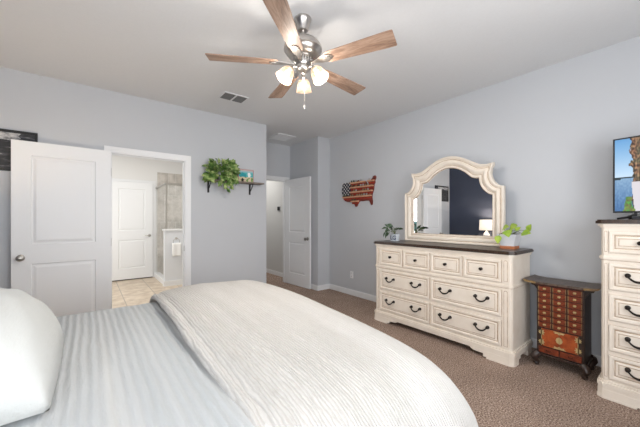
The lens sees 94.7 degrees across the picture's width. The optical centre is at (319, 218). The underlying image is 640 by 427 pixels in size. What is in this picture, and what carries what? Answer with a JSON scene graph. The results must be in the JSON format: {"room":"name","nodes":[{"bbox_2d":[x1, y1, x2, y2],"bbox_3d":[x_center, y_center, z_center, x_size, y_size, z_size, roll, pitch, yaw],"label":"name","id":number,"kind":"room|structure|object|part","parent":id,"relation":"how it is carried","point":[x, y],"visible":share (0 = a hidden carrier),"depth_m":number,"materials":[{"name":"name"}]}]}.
{"room":"bedroom","nodes":[
{"label":"bedroom","id":0,"kind":"room"},
{"bbox_2d":[0,67,265,288],"bbox_3d":[-2.226,-0.098,3.589,3.440,2.740,0.120,0,0,-38],"label":"wall","id":1,"kind":"structure","parent":0,"point":[228,230],"depth_m":3.81,"materials":[{"name":"grey paint"}]},
{"bbox_2d":[0,128,37,170],"bbox_3d":[-3.117,-0.668,2.796,0.640,0.400,0.024,0,0,-38],"label":"wall sign","id":2,"kind":"object","parent":1,"relation":"attached to","point":[6,135],"visible":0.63,"depth_m":2.87,"materials":[{"name":"black plastic"}]},
{"bbox_2d":[11,139,110,316],"bbox_3d":[-2.657,0.249,3.079,0.791,2.030,0.152,0,0,-40],"label":"door","id":3,"kind":"structure","parent":1,"relation":"in","point":[61,194],"depth_m":3.07,"materials":[{"name":"white paint"}]},
{"bbox_3d":[-2.887,0.379,2.839,0.064,0.064,0.076,0,0,-40],"label":"knob","id":4,"kind":"part","parent":3,"relation":"part of","materials":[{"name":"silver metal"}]},
{"bbox_2d":[104,145,190,308],"bbox_3d":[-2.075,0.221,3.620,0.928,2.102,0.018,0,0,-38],"label":"trim","id":5,"kind":"structure","parent":1,"relation":"attached to","point":[187,159],"depth_m":3.87,"materials":[{"name":"white paint"}]},
{"bbox_2d":[207,179,263,194],"bbox_3d":[-1.202,-0.451,4.224,0.815,0.175,0.151,0,0,-38],"label":"display shelf","id":6,"kind":"object","parent":1,"relation":"attached to","point":[225,181],"visible":0.7,"depth_m":4.30,"materials":[{"name":"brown wood"}]},
{"bbox_2d":[202,158,240,192],"bbox_3d":[-1.324,-0.599,4.000,0.531,0.484,0.306,0,0,-38],"label":"pothos","id":7,"kind":"object","parent":6,"relation":"on","point":[230,168],"visible":1,"depth_m":3.96,"materials":[{"name":"green plant"}]},
{"bbox_2d":[238,169,253,181],"bbox_3d":[-1.086,-0.632,4.326,0.240,0.188,0.012,0,0,-38],"label":"picture","id":8,"kind":"object","parent":6,"relation":"on","point":[247,175],"visible":0.88,"depth_m":4.33,"materials":[{"name":"multicoloured"}]},
{"bbox_2d":[112,155,181,271],"bbox_3d":[-4.439,-0.098,5.924,3.790,2.740,0.120,0,0,-38],"label":"wall","id":9,"kind":"structure","parent":0,"point":[123,167],"depth_m":6.34,"materials":[{"name":"white paint"}]},
{"bbox_2d":[112,277,149,281],"bbox_3d":[-3.958,1.262,6.211,0.755,0.020,0.018,0,0,-38],"label":"trim","id":10,"kind":"structure","parent":9,"relation":"attached to","point":[143,277],"depth_m":6.19,"materials":[{"name":"white wood"}]},
{"bbox_2d":[112,181,152,280],"bbox_3d":[-3.936,0.242,6.184,0.755,2.020,0.084,0,0,-38],"label":"door","id":11,"kind":"structure","parent":9,"relation":"in","point":[132,203],"depth_m":6.19,"materials":[{"name":"white paint"}]},
{"bbox_2d":[112,178,155,276],"bbox_3d":[-3.960,0.221,6.213,0.884,2.102,0.018,0,0,-38],"label":"trim","id":12,"kind":"structure","parent":9,"relation":"attached to","point":[113,179],"depth_m":6.46,"materials":[{"name":"white paint"}]},
{"bbox_2d":[157,172,181,274],"bbox_3d":[-2.939,0.122,6.366,0.845,2.300,1.040,0,0,-38],"label":"shower tile","id":13,"kind":"structure","parent":9,"relation":"attached to","point":[174,192],"depth_m":6.63,"materials":[{"name":"beige tile"}]},
{"bbox_2d":[164,230,181,280],"bbox_3d":[-2.611,0.747,5.886,0.895,1.050,0.120,0,0,-38],"label":"wall","id":14,"kind":"structure","parent":0,"point":[172,264],"depth_m":5.63,"materials":[{"name":"white paint"}]},
{"bbox_2d":[162,229,181,230],"bbox_3d":[-2.619,0.207,5.879,0.915,0.030,0.160,0,0,-38],"label":"cap","id":15,"kind":"object","parent":14,"relation":"on","point":[162,229],"visible":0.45,"depth_m":5.62,"materials":[{"name":"white paint"}]},
{"bbox_2d":[163,279,181,286],"bbox_3d":[-2.613,1.222,5.875,0.910,0.100,0.135,0,0,-38],"label":"baseboard","id":16,"kind":"structure","parent":14,"relation":"attached to","point":[171,282],"depth_m":5.63,"materials":[{"name":"white paint"}]},
{"bbox_3d":[-2.760,0.418,5.667,0.118,0.136,0.040,0,0,-38],"label":"towel ring","id":17,"kind":"object","parent":14,"relation":"attached to","visible":0},
{"bbox_2d":[172,243,180,255],"bbox_3d":[-2.749,0.581,5.652,0.156,0.252,0.060,0,0,-38],"label":"hand towel","id":18,"kind":"object","parent":17,"relation":"hanging from","point":[176,247],"visible":1,"depth_m":5.64,"materials":[{"name":"white fabric"}]},
{"bbox_2d":[266,180,282,272],"bbox_3d":[-1.570,-0.098,7.526,0.120,2.740,3.430,0,0,-38],"label":"wall","id":19,"kind":"structure","parent":0,"point":[274,189],"depth_m":6.76,"materials":[{"name":"grey paint"}]},
{"bbox_2d":[266,268,282,276],"bbox_3d":[-1.591,1.227,7.445,0.013,0.090,3.330,0,0,-38],"label":"baseboard","id":20,"kind":"structure","parent":19,"relation":"attached to","point":[270,271],"depth_m":6.73,"materials":[{"name":"white paint"}]},
{"bbox_2d":[266,142,289,177],"bbox_3d":[-0.934,-0.098,5.767,1.285,2.740,0.120,0,0,-38],"label":"wall","id":21,"kind":"structure","parent":0,"point":[277,155],"depth_m":5.77,"materials":[{"name":"grey paint"}]},
{"bbox_2d":[266,179,285,282],"bbox_3d":[-1.011,0.252,5.707,0.770,2.040,0.120,0,0,-38],"label":"trim","id":22,"kind":"structure","parent":21,"relation":"attached to","point":[283,181],"depth_m":5.92,"materials":[{"name":"white paint"}]},
{"bbox_2d":[266,175,289,179],"bbox_3d":[-0.968,0.221,5.653,0.894,2.102,0.018,0,0,-38],"label":"trim","id":23,"kind":"structure","parent":21,"relation":"attached to","point":[267,176],"depth_m":5.75,"materials":[{"name":"white paint"}]},
{"bbox_2d":[290,136,328,285],"bbox_3d":[-0.215,-0.098,5.676,0.268,2.740,0.913,0,0,-38],"label":"wall","id":24,"kind":"structure","parent":0,"point":[310,157],"depth_m":5.33,"materials":[{"name":"grey paint"}]},
{"bbox_2d":[285,176,310,288],"bbox_3d":[-0.440,0.247,5.590,0.150,2.030,0.771,0,0,-41],"label":"door","id":25,"kind":"structure","parent":24,"relation":"in","point":[297,191],"depth_m":5.55,"materials":[{"name":"white paint"}]},
{"bbox_2d":[0,0,639,145],"bbox_3d":[-1.654,-1.518,3.553,5.395,0.100,9.770,0,0,-38],"label":"ceiling","id":26,"kind":"structure","parent":0,"point":[155,50],"depth_m":2.48,"materials":[{"name":"paint"}]},
{"bbox_2d":[218,91,248,103],"bbox_3d":[-1.043,-1.462,3.560,0.300,0.012,0.224,0,0,-38],"label":"ceiling vent","id":27,"kind":"object","parent":26,"relation":"in","point":[225,95],"visible":1,"depth_m":3.54,"materials":[{"name":"metal"}]},
{"bbox_3d":[-1.100,-1.464,3.515,0.125,0.009,0.196,0,0,-38],"label":"louvre panel","id":28,"kind":"part","parent":27,"relation":"part of","materials":[{"name":"grey metal"}]},
{"bbox_3d":[-0.986,-1.464,3.605,0.125,0.009,0.196,0,0,-38],"label":"louvre panel","id":29,"kind":"part","parent":27,"relation":"part of","materials":[{"name":"grey metal"}]},
{"bbox_2d":[268,133,294,140],"bbox_3d":[-0.680,-1.462,5.287,0.360,0.012,0.360,0,0,-38],"label":"ceiling vent","id":30,"kind":"object","parent":26,"relation":"in","point":[282,137],"visible":1,"depth_m":5.28,"materials":[{"name":"white metal"}]},
{"bbox_2d":[272,134,292,140],"bbox_3d":[-0.682,-1.463,5.289,0.310,0.006,0.303,0,0,-38],"label":"grille","id":31,"kind":"object","parent":30,"relation":"attached to","point":[282,137],"depth_m":5.28,"materials":[{"name":"white metal"}]},
{"bbox_2d":[205,0,396,108],"bbox_3d":[-0.110,-1.137,2.197,1.289,0.662,1.311,0,0,-38],"label":"ceiling fan","id":32,"kind":"object","parent":26,"relation":"hanging from","point":[303,49],"visible":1,"depth_m":2.07,"materials":[{"name":"brown wood"}]},
{"bbox_3d":[-0.545,-1.138,2.105,0.498,0.032,0.135,0,0,-8],"label":"blade","id":33,"kind":"part","parent":32,"relation":"part of","materials":[{"name":"brown wood"}]},
{"bbox_3d":[-0.198,-1.138,1.748,0.135,0.032,0.498,0,0,10],"label":"blade","id":34,"kind":"part","parent":32,"relation":"part of","materials":[{"name":"brown wood"}]},
{"bbox_3d":[-0.312,-1.138,2.546,0.135,0.032,0.498,0,0,-26],"label":"blade","id":35,"kind":"part","parent":32,"relation":"part of","materials":[{"name":"brown wood"}]},
{"bbox_3d":[-0.248,-1.025,2.096,0.128,0.126,0.124,0,0,-38],"label":"lamp shade","id":36,"kind":"part","parent":32,"relation":"part of","materials":[{"name":"white glass"}]},
{"bbox_3d":[-0.124,-1.025,2.311,0.123,0.126,0.126,0,0,-38],"label":"lamp shade","id":37,"kind":"part","parent":32,"relation":"part of","materials":[{"name":"white glass"}]},
{"bbox_3d":[-0.114,-0.940,2.167,0.016,0.267,0.015,0,0,-38],"label":"pull chain","id":38,"kind":"part","parent":32,"relation":"part of","materials":[{"name":"silver metal"}]},
{"bbox_3d":[0.001,-1.025,2.097,0.121,0.126,0.127,0,0,-38],"label":"lamp shade","id":39,"kind":"part","parent":32,"relation":"part of","materials":[{"name":"white glass"}]},
{"bbox_3d":[0.179,-1.138,2.460,0.498,0.032,0.135,0,0,-44],"label":"blade","id":40,"kind":"part","parent":32,"relation":"part of","materials":[{"name":"brown wood"}]},
{"bbox_3d":[0.249,-1.138,1.967,0.498,0.032,0.135,0,0,28],"label":"blade","id":41,"kind":"part","parent":32,"relation":"part of","materials":[{"name":"brown wood"}]},
{"bbox_2d":[112,272,639,426],"bbox_3d":[-1.592,1.297,3.538,5.315,0.050,9.670,0,0,-38],"label":"floor","id":42,"kind":"structure","parent":0,"point":[550,393],"depth_m":2.35,"materials":[{"name":"carpet"}]},
{"bbox_2d":[154,272,163,283],"bbox_3d":[-3.274,1.222,6.093,0.110,0.100,1.025,0,0,-38],"label":"shower curb","id":43,"kind":"object","parent":42,"relation":"on","point":[159,276],"visible":0.6,"depth_m":6.12,"materials":[{"name":"white paint"}]},
{"bbox_2d":[155,183,181,228],"bbox_3d":[-2.949,0.239,6.297,0.907,1.865,1.095,0,0,-38],"label":"shower enclosure","id":44,"kind":"object","parent":43,"relation":"on","point":[164,184],"visible":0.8,"depth_m":5.64,"materials":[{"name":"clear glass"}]},
{"bbox_3d":[-2.932,-0.233,5.632,0.022,0.850,0.022,0,0,-38],"label":"corner post","id":45,"kind":"part","parent":44,"relation":"part of","materials":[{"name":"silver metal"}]},
{"bbox_3d":[-2.933,-0.675,6.310,0.865,0.035,1.095,0,0,-38],"label":"header rail","id":46,"kind":"part","parent":44,"relation":"part of","materials":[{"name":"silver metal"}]},
{"bbox_2d":[374,240,533,366],"bbox_3d":[1.335,0.777,3.271,0.495,0.990,1.600,0,0,-38],"label":"dresser","id":47,"kind":"object","parent":42,"relation":"on","point":[477,297],"visible":1,"depth_m":2.88,"materials":[{"name":"beige paint"}]},
{"bbox_3d":[0.854,0.462,3.556,0.018,0.196,0.332,0,0,-38],"label":"drawer","id":48,"kind":"part","parent":47,"relation":"part of","materials":[{"name":"beige paint"}]},
{"bbox_2d":[382,223,402,240],"bbox_3d":[0.914,0.169,3.728,0.186,0.225,0.284,0,0,-9],"label":"potted plant","id":49,"kind":"object","parent":47,"relation":"on","point":[393,237],"visible":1,"depth_m":3.75,"materials":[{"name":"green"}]},
{"bbox_3d":[0.953,0.236,3.753,0.070,0.092,0.092,0,0,-38],"label":"pot","id":50,"kind":"part","parent":49,"relation":"part of","materials":[{"name":"grey ceramic"}]},
{"bbox_3d":[0.961,0.742,3.420,0.018,0.236,0.680,0,0,-38],"label":"drawer","id":51,"kind":"part","parent":47,"relation":"part of","materials":[{"name":"beige paint"}]},
{"bbox_3d":[0.961,1.008,3.420,0.018,0.228,0.680,0,0,-38],"label":"drawer","id":52,"kind":"part","parent":47,"relation":"part of","materials":[{"name":"beige paint"}]},
{"bbox_3d":[1.069,0.462,3.283,0.018,0.196,0.332,0,0,-38],"label":"drawer","id":53,"kind":"part","parent":47,"relation":"part of","materials":[{"name":"beige paint"}]},
{"bbox_3d":[1.261,0.734,2.995,0.037,0.060,0.139,0,0,-38],"label":"handle","id":54,"kind":"part","parent":47,"relation":"part of","materials":[{"name":"brown metal"}]},
{"bbox_3d":[1.261,1.000,2.995,0.037,0.060,0.139,0,0,-38],"label":"handle","id":55,"kind":"part","parent":47,"relation":"part of","materials":[{"name":"brown metal"}]},
{"bbox_3d":[1.284,0.462,3.009,0.018,0.196,0.332,0,0,-38],"label":"drawer","id":56,"kind":"part","parent":47,"relation":"part of","materials":[{"name":"beige paint"}]},
{"bbox_2d":[405,156,505,246],"bbox_3d":[1.496,-0.221,3.432,0.061,1.007,1.177,0,0,-38],"label":"dresser mirror","id":57,"kind":"object","parent":47,"relation":"on","point":[455,199],"visible":0.97,"depth_m":3.36,"materials":[{"name":"beige paint"}]},
{"bbox_3d":[1.505,-0.205,3.439,0.006,0.769,0.946,0,0,-38],"label":"glass","id":58,"kind":"part","parent":57,"relation":"part of","materials":[{"name":"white mirror"}]},
{"bbox_3d":[1.391,0.742,2.873,0.018,0.236,0.680,0,0,-38],"label":"drawer","id":59,"kind":"part","parent":47,"relation":"part of","materials":[{"name":"beige paint"}]},
{"bbox_3d":[1.391,1.008,2.873,0.018,0.228,0.680,0,0,-38],"label":"drawer","id":60,"kind":"part","parent":47,"relation":"part of","materials":[{"name":"beige paint"}]},
{"bbox_3d":[1.480,0.734,2.717,0.037,0.060,0.139,0,0,-38],"label":"handle","id":61,"kind":"part","parent":47,"relation":"part of","materials":[{"name":"brown metal"}]},
{"bbox_3d":[1.480,1.000,2.717,0.037,0.060,0.139,0,0,-38],"label":"handle","id":62,"kind":"part","parent":47,"relation":"part of","materials":[{"name":"brown metal"}]},
{"bbox_3d":[1.499,0.462,2.736,0.018,0.196,0.332,0,0,-38],"label":"drawer","id":63,"kind":"part","parent":47,"relation":"part of","materials":[{"name":"beige paint"}]},
{"bbox_2d":[494,223,530,248],"bbox_3d":[1.834,0.161,2.775,0.205,0.243,0.295,0,0,-38],"label":"potted plant","id":64,"kind":"object","parent":47,"relation":"on","point":[507,239],"visible":1,"depth_m":2.78,"materials":[{"name":"ceramic"}]},
{"bbox_3d":[1.819,0.207,2.831,0.160,0.126,0.160,0,0,-38],"label":"pot","id":65,"kind":"part","parent":64,"relation":"part of","materials":[{"name":"white ceramic"}]},
{"bbox_2d":[523,274,600,379],"bbox_3d":[2.092,0.902,2.534,0.329,0.744,0.502,0,0,-38],"label":"base cabinet","id":66,"kind":"object","parent":42,"relation":"on","point":[563,306],"visible":0.99,"depth_m":2.44,"materials":[{"name":"brown wood"}]},
{"bbox_3d":[1.887,1.208,2.582,0.074,0.131,0.061,0,0,-3],"label":"leg","id":67,"kind":"part","parent":66,"relation":"part of","materials":[{"name":"brown wood"}]},
{"bbox_3d":[1.920,1.016,2.539,0.003,0.144,0.028,0,0,-38],"label":"hinge plate","id":68,"kind":"part","parent":66,"relation":"part of","materials":[{"name":"gold metal"}]},
{"bbox_3d":[1.931,0.599,2.535,0.010,0.046,0.092,0,0,-38],"label":"drawer","id":69,"kind":"part","parent":66,"relation":"part of","materials":[{"name":"red paint"}]},
{"bbox_3d":[1.931,0.651,2.535,0.010,0.046,0.092,0,0,-38],"label":"drawer","id":70,"kind":"part","parent":66,"relation":"part of","materials":[{"name":"red paint"}]},
{"bbox_3d":[1.931,0.702,2.535,0.010,0.046,0.092,0,0,-38],"label":"drawer","id":71,"kind":"part","parent":66,"relation":"part of","materials":[{"name":"red paint"}]},
{"bbox_3d":[1.931,0.908,2.535,0.010,0.046,0.092,0,0,-38],"label":"drawer","id":72,"kind":"part","parent":66,"relation":"part of","materials":[{"name":"red paint"}]},
{"bbox_3d":[1.931,0.753,2.535,0.010,0.046,0.092,0,0,-38],"label":"drawer","id":73,"kind":"part","parent":66,"relation":"part of","materials":[{"name":"red paint"}]},
{"bbox_3d":[1.931,0.805,2.535,0.010,0.046,0.092,0,0,-38],"label":"drawer","id":74,"kind":"part","parent":66,"relation":"part of","materials":[{"name":"red paint"}]},
{"bbox_3d":[1.931,0.856,2.535,0.010,0.046,0.092,0,0,-38],"label":"drawer","id":75,"kind":"part","parent":66,"relation":"part of","materials":[{"name":"red paint"}]},
{"bbox_3d":[1.949,1.125,2.514,0.008,0.050,0.139,0,0,-38],"label":"drawer","id":76,"kind":"part","parent":66,"relation":"part of","materials":[{"name":"red paint"}]},
{"bbox_3d":[1.954,1.016,2.505,0.010,0.148,0.123,0,0,-38],"label":"door","id":77,"kind":"part","parent":66,"relation":"part of","materials":[{"name":"orange wood"}]},
{"bbox_3d":[1.993,0.702,2.456,0.010,0.046,0.092,0,0,-38],"label":"drawer","id":78,"kind":"part","parent":66,"relation":"part of","materials":[{"name":"red paint"}]},
{"bbox_3d":[1.993,0.599,2.456,0.010,0.046,0.092,0,0,-38],"label":"drawer","id":79,"kind":"part","parent":66,"relation":"part of","materials":[{"name":"red paint"}]},
{"bbox_3d":[1.993,0.651,2.456,0.010,0.046,0.092,0,0,-38],"label":"drawer","id":80,"kind":"part","parent":66,"relation":"part of","materials":[{"name":"red paint"}]},
{"bbox_3d":[1.993,0.908,2.456,0.010,0.046,0.092,0,0,-38],"label":"drawer","id":81,"kind":"part","parent":66,"relation":"part of","materials":[{"name":"red paint"}]},
{"bbox_3d":[1.993,0.753,2.456,0.010,0.046,0.092,0,0,-38],"label":"drawer","id":82,"kind":"part","parent":66,"relation":"part of","materials":[{"name":"red paint"}]},
{"bbox_3d":[1.993,0.805,2.456,0.010,0.046,0.092,0,0,-38],"label":"drawer","id":83,"kind":"part","parent":66,"relation":"part of","materials":[{"name":"red paint"}]},
{"bbox_3d":[1.993,0.856,2.456,0.010,0.046,0.092,0,0,-38],"label":"drawer","id":84,"kind":"part","parent":66,"relation":"part of","materials":[{"name":"red paint"}]},
{"bbox_3d":[2.091,1.176,2.534,0.268,0.036,0.340,0,0,-38],"label":"rail","id":85,"kind":"part","parent":66,"relation":"part of","materials":[{"name":"brown wood"}]},
{"bbox_3d":[2.031,1.016,2.407,0.010,0.148,0.123,0,0,-38],"label":"door","id":86,"kind":"part","parent":66,"relation":"part of","materials":[{"name":"orange wood"}]},
{"bbox_3d":[2.038,1.125,2.400,0.008,0.050,0.139,0,0,-38],"label":"drawer","id":87,"kind":"part","parent":66,"relation":"part of","materials":[{"name":"red paint"}]},
{"bbox_3d":[2.055,0.599,2.378,0.010,0.046,0.092,0,0,-38],"label":"drawer","id":88,"kind":"part","parent":66,"relation":"part of","materials":[{"name":"red paint"}]},
{"bbox_3d":[2.055,0.651,2.378,0.010,0.046,0.092,0,0,-38],"label":"drawer","id":89,"kind":"part","parent":66,"relation":"part of","materials":[{"name":"red paint"}]},
{"bbox_3d":[2.055,0.702,2.378,0.010,0.046,0.092,0,0,-38],"label":"drawer","id":90,"kind":"part","parent":66,"relation":"part of","materials":[{"name":"red paint"}]},
{"bbox_3d":[2.055,0.753,2.378,0.010,0.046,0.092,0,0,-38],"label":"drawer","id":91,"kind":"part","parent":66,"relation":"part of","materials":[{"name":"red paint"}]},
{"bbox_3d":[2.055,0.856,2.378,0.010,0.046,0.092,0,0,-38],"label":"drawer","id":92,"kind":"part","parent":66,"relation":"part of","materials":[{"name":"red paint"}]},
{"bbox_3d":[2.055,0.908,2.378,0.010,0.046,0.092,0,0,-38],"label":"drawer","id":93,"kind":"part","parent":66,"relation":"part of","materials":[{"name":"red paint"}]},
{"bbox_3d":[2.055,0.805,2.378,0.010,0.046,0.092,0,0,-38],"label":"drawer","id":94,"kind":"part","parent":66,"relation":"part of","materials":[{"name":"red paint"}]},
{"bbox_3d":[2.056,1.016,2.366,0.003,0.144,0.028,0,0,-38],"label":"hinge plate","id":95,"kind":"part","parent":66,"relation":"part of","materials":[{"name":"gold metal"}]},
{"bbox_3d":[2.090,1.208,2.324,0.061,0.131,0.074,0,0,16],"label":"leg","id":96,"kind":"part","parent":66,"relation":"part of","materials":[{"name":"brown wood"}]},
{"bbox_3d":[2.296,1.208,2.487,0.074,0.131,0.061,0,0,-3],"label":"leg","id":97,"kind":"part","parent":66,"relation":"part of","materials":[{"name":"brown wood"}]},
{"bbox_2d":[595,219,639,409],"bbox_3d":[2.507,0.638,1.900,0.590,1.268,1.010,0,0,-38],"label":"dresser","id":98,"kind":"object","parent":42,"relation":"on","point":[618,381],"visible":1,"depth_m":2.04,"materials":[{"name":"beige paint"}]},
{"bbox_3d":[2.310,1.044,1.746,0.018,0.167,0.866,0,0,-38],"label":"drawer","id":99,"kind":"part","parent":98,"relation":"part of","materials":[{"name":"beige paint"}]},
{"bbox_3d":[2.310,0.836,1.746,0.018,0.182,0.866,0,0,-38],"label":"drawer","id":100,"kind":"part","parent":98,"relation":"part of","materials":[{"name":"beige paint"}]},
{"bbox_3d":[2.310,0.621,1.746,0.018,0.182,0.866,0,0,-38],"label":"drawer","id":101,"kind":"part","parent":98,"relation":"part of","materials":[{"name":"beige paint"}]},
{"bbox_3d":[2.310,0.404,1.746,0.018,0.187,0.866,0,0,-38],"label":"drawer","id":102,"kind":"part","parent":98,"relation":"part of","materials":[{"name":"beige paint"}]},
{"bbox_3d":[2.174,0.162,1.919,0.018,0.150,0.425,0,0,-38],"label":"drawer","id":103,"kind":"part","parent":98,"relation":"part of","materials":[{"name":"beige paint"}]},
{"bbox_2d":[613,135,639,218],"bbox_3d":[2.496,-0.299,1.835,0.202,0.605,0.970,0,0,-33],"label":"television","id":104,"kind":"object","parent":98,"relation":"on","point":[626,151],"visible":1,"depth_m":2.17,"materials":[{"name":"black plastic"}]},
{"bbox_3d":[2.113,1.040,1.953,0.037,0.060,0.139,0,0,-38],"label":"handle","id":105,"kind":"part","parent":98,"relation":"part of","materials":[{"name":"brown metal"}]},
{"bbox_3d":[2.113,0.832,1.953,0.037,0.060,0.139,0,0,-38],"label":"handle","id":106,"kind":"part","parent":98,"relation":"part of","materials":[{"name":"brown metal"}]},
{"bbox_3d":[2.113,0.617,1.953,0.037,0.060,0.139,0,0,-38],"label":"handle","id":107,"kind":"part","parent":98,"relation":"part of","materials":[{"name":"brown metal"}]},
{"bbox_3d":[2.113,0.400,1.953,0.037,0.060,0.139,0,0,-38],"label":"handle","id":108,"kind":"part","parent":98,"relation":"part of","materials":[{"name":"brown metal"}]},
{"bbox_2d":[632,216,639,219],"bbox_3d":[2.206,-0.009,1.990,0.052,0.026,0.140,0,0,-38],"label":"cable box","id":109,"kind":"object","parent":98,"relation":"on","point":[633,217],"visible":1,"depth_m":2.01,"materials":[{"name":"black plastic"}]},
{"bbox_3d":[-0.932,0.946,1.265,2.140,0.652,1.820,0,0,-38],"label":"bed","id":110,"kind":"object","parent":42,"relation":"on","visible":0},
{"bbox_2d":[0,301,269,426],"bbox_3d":[-0.933,0.789,1.279,2.217,0.403,1.957,0,0,-38],"label":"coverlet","id":111,"kind":"object","parent":110,"relation":"on","point":[127,366],"visible":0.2,"depth_m":1.09,"materials":[{"name":"white fabric"}]},
{"bbox_2d":[0,288,63,425],"bbox_3d":[-1.282,0.410,0.983,0.630,0.364,0.750,0,0,-38],"label":"pillow","id":112,"kind":"object","parent":111,"relation":"on","point":[31,335],"visible":1,"depth_m":0.93,"materials":[{"name":"white fabric"}]},
{"bbox_2d":[149,280,477,426],"bbox_3d":[-0.327,0.778,1.724,0.913,0.567,2.153,0,0,-38],"label":"comforter","id":113,"kind":"object","parent":110,"relation":"on","point":[286,358],"visible":0.98,"depth_m":1.16,"materials":[{"name":"beige fabric"}]},
{"bbox_2d":[329,36,639,355],"bbox_3d":[1.510,-0.098,3.797,0.120,2.740,6.000,0,0,-38],"label":"wall","id":114,"kind":"structure","parent":0,"point":[549,133],"depth_m":2.95,"materials":[{"name":"grey paint"}]},
{"bbox_2d":[342,175,376,206],"bbox_3d":[0.612,-0.435,4.801,0.050,0.472,0.760,0,0,-38],"label":"wall decor","id":115,"kind":"object","parent":114,"relation":"attached to","point":[347,189],"visible":1,"depth_m":4.78,"materials":[{"name":"brown wood"}]},
{"bbox_2d":[311,284,600,366],"bbox_3d":[1.374,1.227,3.646,0.281,0.090,5.930,0,0,-38],"label":"baseboard","id":116,"kind":"structure","parent":114,"relation":"attached to","point":[331,286],"depth_m":4.89,"materials":[{"name":"white paint"}]}
]}

